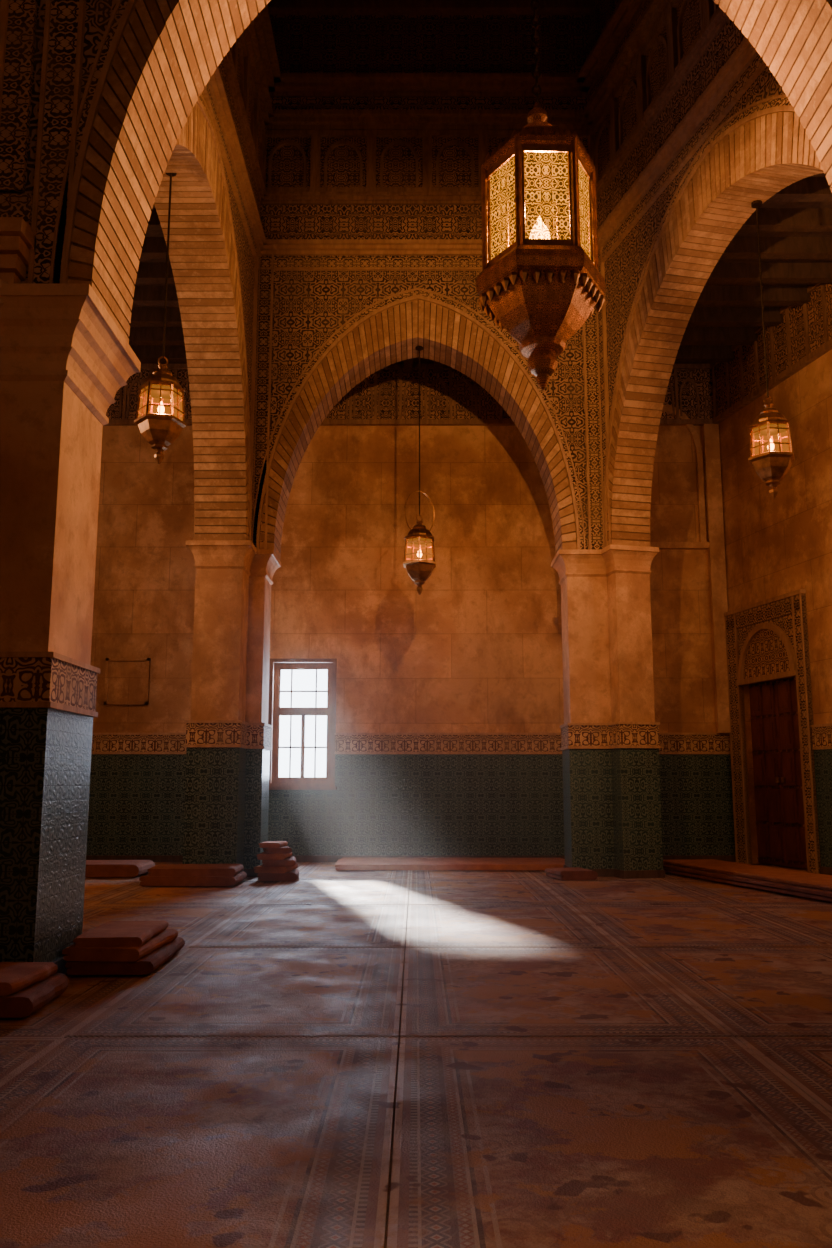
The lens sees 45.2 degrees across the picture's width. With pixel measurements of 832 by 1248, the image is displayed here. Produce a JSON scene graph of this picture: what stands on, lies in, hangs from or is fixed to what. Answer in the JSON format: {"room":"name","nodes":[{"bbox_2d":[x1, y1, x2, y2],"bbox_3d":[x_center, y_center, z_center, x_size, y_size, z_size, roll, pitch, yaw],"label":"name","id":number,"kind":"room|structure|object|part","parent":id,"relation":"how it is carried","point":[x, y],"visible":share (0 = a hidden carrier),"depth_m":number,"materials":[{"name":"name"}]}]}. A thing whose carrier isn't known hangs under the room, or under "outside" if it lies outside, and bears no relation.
{"room":"mosque","nodes":[
{"label":"mosque","id":0,"kind":"room"},
{"bbox_2d":[154,4,281,540],"bbox_3d":[-2.465,-5.769,11.354,0.970,8.620,6.800,0,-9,0],"label":"wall","id":1,"kind":"structure","parent":0,"point":[217,235],"depth_m":12.91,"materials":[{"name":"brick"}]},
{"bbox_2d":[134,173,186,463],"bbox_3d":[-2.620,-3.241,10.443,0.524,3.260,0.454,2,-9,-11],"label":"hanging lantern","id":2,"kind":"object","parent":1,"relation":"hanging from","point":[160,430],"visible":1,"depth_m":10.18,"materials":[{"name":"gold metal"}]},
{"bbox_3d":[-2.620,-2.204,10.277,0.524,1.160,0.454,2,-9,-11],"label":"metal frame","id":3,"kind":"part","parent":2,"relation":"part of","materials":[{"name":"gold metal"}]},
{"bbox_2d":[158,401,164,413],"bbox_3d":[-2.620,-2.189,10.275,0.100,0.210,0.100,2,-9,-11],"label":"candle","id":4,"kind":"object","parent":2,"relation":"on","point":[162,409],"depth_m":10.25,"materials":[{"name":"wax"}]},
{"bbox_3d":[-2.620,-3.804,10.533,0.120,2.120,0.114,2,-9,-11],"label":"suspension cord","id":5,"kind":"part","parent":2,"relation":"part of","materials":[{"name":"metal"}]},
{"bbox_3d":[-2.275,-3.699,10.932,0.070,4.400,6.580,0,-9,0],"label":"alfiz frame","id":6,"kind":"part","parent":1,"relation":"part of","materials":[{"name":"brick"}]},
{"bbox_2d":[90,364,715,782],"bbox_3d":[-0.940,-0.361,16.418,12.520,8.300,0.490,0,-9,0],"label":"wall","id":7,"kind":"structure","parent":0,"point":[479,650],"depth_m":16.35,"materials":[{"name":"paint"}]},
{"bbox_2d":[104,658,149,704],"bbox_3d":[-4.630,0.918,16.026,0.700,0.750,0.060,0,-9,0],"label":"wall plaque","id":8,"kind":"object","parent":7,"relation":"attached to","point":[126,679],"visible":1,"depth_m":16.02,"materials":[{"name":"paint"}]},
{"bbox_2d":[268,659,336,789],"bbox_3d":[-1.815,1.596,15.989,1.130,2.080,0.320,0,-9,0],"label":"window","id":9,"kind":"structure","parent":7,"relation":"in","point":[275,711],"depth_m":16.04,"materials":[{"name":"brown wood"}]},
{"bbox_2d":[86,733,735,861],"bbox_3d":[-0.990,2.719,15.741,12.020,2.005,0.055,0,-9,0],"label":"tile wainscot","id":10,"kind":"structure","parent":7,"relation":"attached to","point":[397,795],"depth_m":15.73,"materials":[{"name":"tile"}]},
{"bbox_2d":[702,424,729,732],"bbox_3d":[4.900,-0.791,16.259,0.240,5.100,0.140,0,-9,0],"label":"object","id":11,"kind":"structure","parent":7,"relation":"attached to","point":[714,523],"depth_m":16.23,"materials":[{"name":"paint"}]},
{"bbox_2d":[0,0,831,343],"bbox_3d":[0.900,-6.356,7.686,8.800,8.620,0.890,0,-9,0],"label":"wall","id":12,"kind":"structure","parent":0,"point":[116,83],"depth_m":6.93,"materials":[{"name":"brick"}]},
{"bbox_2d":[0,0,37,318],"bbox_3d":[-3.015,-4.371,6.877,0.970,5.595,0.370,0,-9,0],"label":"trim","id":13,"kind":"structure","parent":12,"relation":"attached to","point":[18,18],"depth_m":6.73,"materials":[{"name":"paint"}]},
{"bbox_3d":[0.570,-4.643,6.996,6.260,5.020,0.070,0,-9,0],"label":"alfiz frame","id":14,"kind":"part","parent":12,"relation":"part of","materials":[{"name":"paint"}]},
{"bbox_2d":[0,862,831,1247],"bbox_3d":[1.800,2.232,5.719,18.400,0.200,20.800,0,-9,0],"label":"floor","id":15,"kind":"structure","parent":0,"point":[194,912],"depth_m":9.61,"materials":[{"name":"stone"}]},
{"bbox_2d":[0,962,68,1017],"bbox_3d":[-2.382,1.984,5.455,0.829,0.173,0.698,0,-9,0],"label":"cushions","id":16,"kind":"object","parent":15,"relation":"on","point":[25,987],"visible":1,"depth_m":5.35,"materials":[{"name":"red fabric"}]},
{"bbox_2d":[0,283,140,973],"bbox_3d":[-2.900,0.069,6.683,1.600,4.376,1.220,0,-9,0],"label":"stone pier","id":17,"kind":"object","parent":15,"relation":"on","point":[64,359],"visible":0.9,"depth_m":6.45,"materials":[{"name":"paint"}]},
{"bbox_2d":[85,860,154,876],"bbox_3d":[-4.302,3.237,13.255,1.510,0.164,0.800,0,-9,0],"label":"floor mat","id":18,"kind":"object","parent":15,"relation":"on","point":[94,868],"visible":0.43,"depth_m":12.87,"materials":[{"name":"red fabric"}]},
{"bbox_2d":[62,920,184,974],"bbox_3d":[-1.943,2.172,6.781,0.586,0.223,1.038,0,-9,0],"label":"rug","id":19,"kind":"object","parent":15,"relation":"on","point":[112,947],"visible":1,"depth_m":6.35,"materials":[{"name":"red fabric"}]},
{"bbox_2d":[139,864,246,885],"bbox_3d":[-2.681,3.036,12.123,1.162,0.204,0.750,0,-9,0],"label":"floor mat","id":20,"kind":"object","parent":15,"relation":"on","point":[162,874],"visible":1,"depth_m":11.79,"materials":[{"name":"red fabric"}]},
{"bbox_2d":[0,1035,397,1247],"bbox_3d":[-0.880,1.763,3.465,1.592,0.012,2.682,0,-9,0],"label":"rug","id":21,"kind":"object","parent":15,"relation":"on","point":[106,1141],"visible":1,"depth_m":3.38,"materials":[{"name":"fabric"}]},
{"bbox_2d":[182,540,280,876],"bbox_3d":[-2.500,1.163,13.526,1.080,4.376,1.360,0,-9,0],"label":"stone pier","id":22,"kind":"object","parent":15,"relation":"on","point":[228,745],"visible":0.86,"depth_m":13.13,"materials":[{"name":"paint"}]},
{"bbox_2d":[67,946,404,1036],"bbox_3d":[-0.880,2.181,6.082,1.592,0.012,2.682,0,-9,0],"label":"rug","id":23,"kind":"object","parent":15,"relation":"on","point":[204,991],"visible":1,"depth_m":5.72,"materials":[{"name":"fabric"}]},
{"bbox_2d":[254,841,298,880],"bbox_3d":[-1.744,3.008,12.738,0.553,0.454,0.753,0,-9,0],"label":"rug","id":24,"kind":"object","parent":15,"relation":"on","point":[279,864],"visible":1,"depth_m":12.45,"materials":[{"name":"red fabric"}]},
{"bbox_2d":[191,904,407,946],"bbox_3d":[-0.880,2.600,8.698,1.592,0.012,2.682,0,-9,0],"label":"rug","id":25,"kind":"object","parent":15,"relation":"on","point":[254,925],"visible":1,"depth_m":8.45,"materials":[{"name":"fabric"}]},
{"bbox_2d":[250,879,408,903],"bbox_3d":[-0.880,3.019,11.315,1.592,0.012,2.682,0,-9,0],"label":"rug","id":26,"kind":"object","parent":15,"relation":"on","point":[299,891],"visible":0.95,"depth_m":11.10,"materials":[{"name":"fabric"}]},
{"bbox_2d":[335,857,564,869],"bbox_3d":[0.550,3.482,14.532,3.412,0.084,1.300,0,-9,0],"label":"floor mat","id":27,"kind":"object","parent":15,"relation":"on","point":[345,863],"visible":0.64,"depth_m":14.05,"materials":[{"name":"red fabric"}]},
{"bbox_2d":[408,879,565,903],"bbox_3d":[0.720,3.019,11.315,1.592,0.012,2.682,0,-9,0],"label":"rug","id":28,"kind":"object","parent":15,"relation":"on","point":[421,891],"visible":1,"depth_m":11.10,"materials":[{"name":"fabric"}]},
{"bbox_2d":[406,904,620,946],"bbox_3d":[0.720,2.600,8.698,1.592,0.012,2.682,0,-9,0],"label":"rug","id":29,"kind":"object","parent":15,"relation":"on","point":[429,925],"visible":1,"depth_m":8.45,"materials":[{"name":"fabric"}]},
{"bbox_2d":[400,946,732,1035],"bbox_3d":[0.720,2.181,6.082,1.592,0.012,2.682,0,-9,0],"label":"rug","id":30,"kind":"object","parent":15,"relation":"on","point":[449,991],"visible":1,"depth_m":5.72,"materials":[{"name":"fabric"}]},
{"bbox_2d":[551,544,664,878],"bbox_3d":[2.632,1.181,13.636,1.344,4.376,1.137,0,-9,0],"label":"stone pier","id":31,"kind":"object","parent":15,"relation":"on","point":[610,744],"visible":0.96,"depth_m":13.37,"materials":[{"name":"paint"}]},
{"bbox_2d":[387,1035,831,1247],"bbox_3d":[0.720,1.763,3.465,1.592,0.012,2.682,0,-9,0],"label":"rug","id":32,"kind":"object","parent":15,"relation":"on","point":[502,1141],"visible":1,"depth_m":3.33,"materials":[{"name":"fabric"}]},
{"bbox_2d":[537,879,724,903],"bbox_3d":[2.320,3.019,11.315,1.592,0.012,2.682,0,-9,0],"label":"rug","id":33,"kind":"object","parent":15,"relation":"on","point":[597,891],"visible":0.91,"depth_m":11.10,"materials":[{"name":"fabric"}]},
{"bbox_2d":[545,867,597,879],"bbox_3d":[1.980,3.183,12.757,0.513,0.114,0.550,2,-9,-11],"label":"floor mat","id":34,"kind":"object","parent":33,"relation":"on","point":[568,873],"visible":1,"depth_m":12.52,"materials":[{"name":"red fabric"}]},
{"bbox_2d":[568,904,831,946],"bbox_3d":[2.320,2.600,8.698,1.592,0.012,2.682,0,-9,0],"label":"rug","id":35,"kind":"object","parent":15,"relation":"on","point":[628,925],"visible":1,"depth_m":8.45,"materials":[{"name":"fabric"}]},
{"bbox_2d":[622,946,831,1037],"bbox_3d":[2.320,2.181,6.082,1.592,0.012,2.682,0,-9,0],"label":"rug","id":36,"kind":"object","parent":15,"relation":"on","point":[750,991],"visible":1,"depth_m":6.07,"materials":[{"name":"fabric"}]},
{"bbox_2d":[663,859,831,901],"bbox_3d":[4.218,3.027,11.908,0.913,0.154,5.400,2,-9,-13],"label":"floor mat","id":37,"kind":"object","parent":15,"relation":"on","point":[816,886],"visible":0.92,"depth_m":11.70,"materials":[{"name":"red fabric"}]},
{"bbox_2d":[735,1035,831,1113],"bbox_3d":[2.320,1.763,3.465,1.592,0.012,2.682,0,-9,0],"label":"rug","id":38,"kind":"object","parent":15,"relation":"on","point":[805,1061],"visible":1,"depth_m":4.39,"materials":[{"name":"fabric"}]},
{"bbox_2d":[252,15,603,559],"bbox_3d":[0.050,-5.239,14.667,6.100,8.620,0.950,0,-9,0],"label":"wall","id":39,"kind":"structure","parent":0,"point":[381,130],"depth_m":14.58,"materials":[{"name":"paint"}]},
{"bbox_2d":[403,345,435,594],"bbox_3d":[0.050,-2.227,14.312,0.524,3.680,0.454,5,-10,-28],"label":"hanging lantern","id":40,"kind":"object","parent":39,"relation":"hanging from","point":[419,569],"visible":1,"depth_m":14.00,"materials":[{"name":"gold metal"}]},
{"bbox_3d":[0.050,-2.790,14.402,0.120,2.540,0.114,5,-10,-28],"label":"suspension cord","id":41,"kind":"part","parent":40,"relation":"part of","materials":[{"name":"metal"}]},
{"bbox_3d":[0.050,-1.158,14.140,0.524,1.515,0.454,5,-10,-28],"label":"metal frame","id":42,"kind":"part","parent":40,"relation":"part of","materials":[{"name":"gold metal"}]},
{"bbox_3d":[0.165,-3.184,14.156,4.930,4.400,0.070,0,-9,0],"label":"alfiz frame","id":43,"kind":"part","parent":39,"relation":"part of","materials":[{"name":"paint"}]},
{"bbox_2d":[128,0,831,372],"bbox_3d":[1.800,-8.324,7.408,18.400,5.220,20.800,0,-9,0],"label":"ceiling","id":44,"kind":"structure","parent":0,"point":[795,223],"depth_m":14.23,"materials":[{"name":"brown wood"}]},
{"bbox_2d":[476,0,605,389],"bbox_3d":[1.070,-5.983,9.059,1.120,8.118,0.977,0,-9,-2],"label":"lantern","id":45,"kind":"object","parent":44,"relation":"hanging from","point":[540,280],"visible":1,"depth_m":8.32,"materials":[{"name":"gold metal"}]},
{"bbox_3d":[1.070,-7.285,9.267,0.066,5.481,0.066,-8,-12,43],"label":"hanging chain","id":46,"kind":"part","parent":45,"relation":"part of","materials":[{"name":"metal"}]},
{"bbox_2d":[575,0,823,547],"bbox_3d":[3.513,-5.774,11.321,0.850,8.620,7.100,2,-9,-13],"label":"arch","id":47,"kind":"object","parent":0,"point":[691,127],"depth_m":12.75,"materials":[{"name":"brick"}]},
{"bbox_2d":[748,200,794,498],"bbox_3d":[3.836,-3.042,10.990,0.524,3.440,0.454,1,-9,-6],"label":"hanging lantern","id":48,"kind":"object","parent":47,"relation":"hanging from","point":[772,466],"visible":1,"depth_m":10.71,"materials":[{"name":"gold metal"}]},
{"bbox_3d":[3.836,-3.605,11.080,0.120,2.300,0.114,1,-9,-6],"label":"suspension cord","id":49,"kind":"part","parent":48,"relation":"part of","materials":[{"name":"metal"}]},
{"bbox_2d":[767,439,774,450],"bbox_3d":[3.836,-1.901,10.807,0.100,0.210,0.100,1,-9,-6],"label":"candle","id":50,"kind":"object","parent":48,"relation":"on","point":[771,445],"depth_m":10.78,"materials":[{"name":"wax"}]},
{"bbox_3d":[3.836,-1.916,10.810,0.524,1.160,0.454,1,-9,-6],"label":"metal frame","id":51,"kind":"part","parent":48,"relation":"part of","materials":[{"name":"gold metal"}]},
{"bbox_2d":[709,284,831,863],"bbox_3d":[7.590,-1.978,6.313,0.501,8.300,21.200,2,-9,-13],"label":"wall","id":52,"kind":"structure","parent":0,"point":[781,545],"depth_m":14.72,"materials":[{"name":"paint"}]},
{"bbox_2d":[724,589,820,873],"bbox_3d":[5.232,1.603,14.832,0.100,3.920,2.080,2,-9,-13],"label":"surround","id":53,"kind":"object","parent":52,"relation":"attached to","point":[767,640],"visible":0.97,"depth_m":14.92,"materials":[{"name":"paint"}]},
{"bbox_2d":[748,677,806,868],"bbox_3d":[5.398,2.174,14.729,0.143,2.720,1.500,2,-9,-13],"label":"leaves","id":54,"kind":"object","parent":52,"relation":"attached to","point":[780,825],"visible":0.87,"depth_m":14.78,"materials":[{"name":"brown wood"}]},
{"bbox_2d":[810,723,831,874],"bbox_3d":[7.690,0.944,4.652,0.068,2.005,18.860,2,-9,-13],"label":"trim","id":55,"kind":"structure","parent":52,"relation":"attached to","point":[821,733],"depth_m":13.54,"materials":[{"name":"tile"}]}
]}

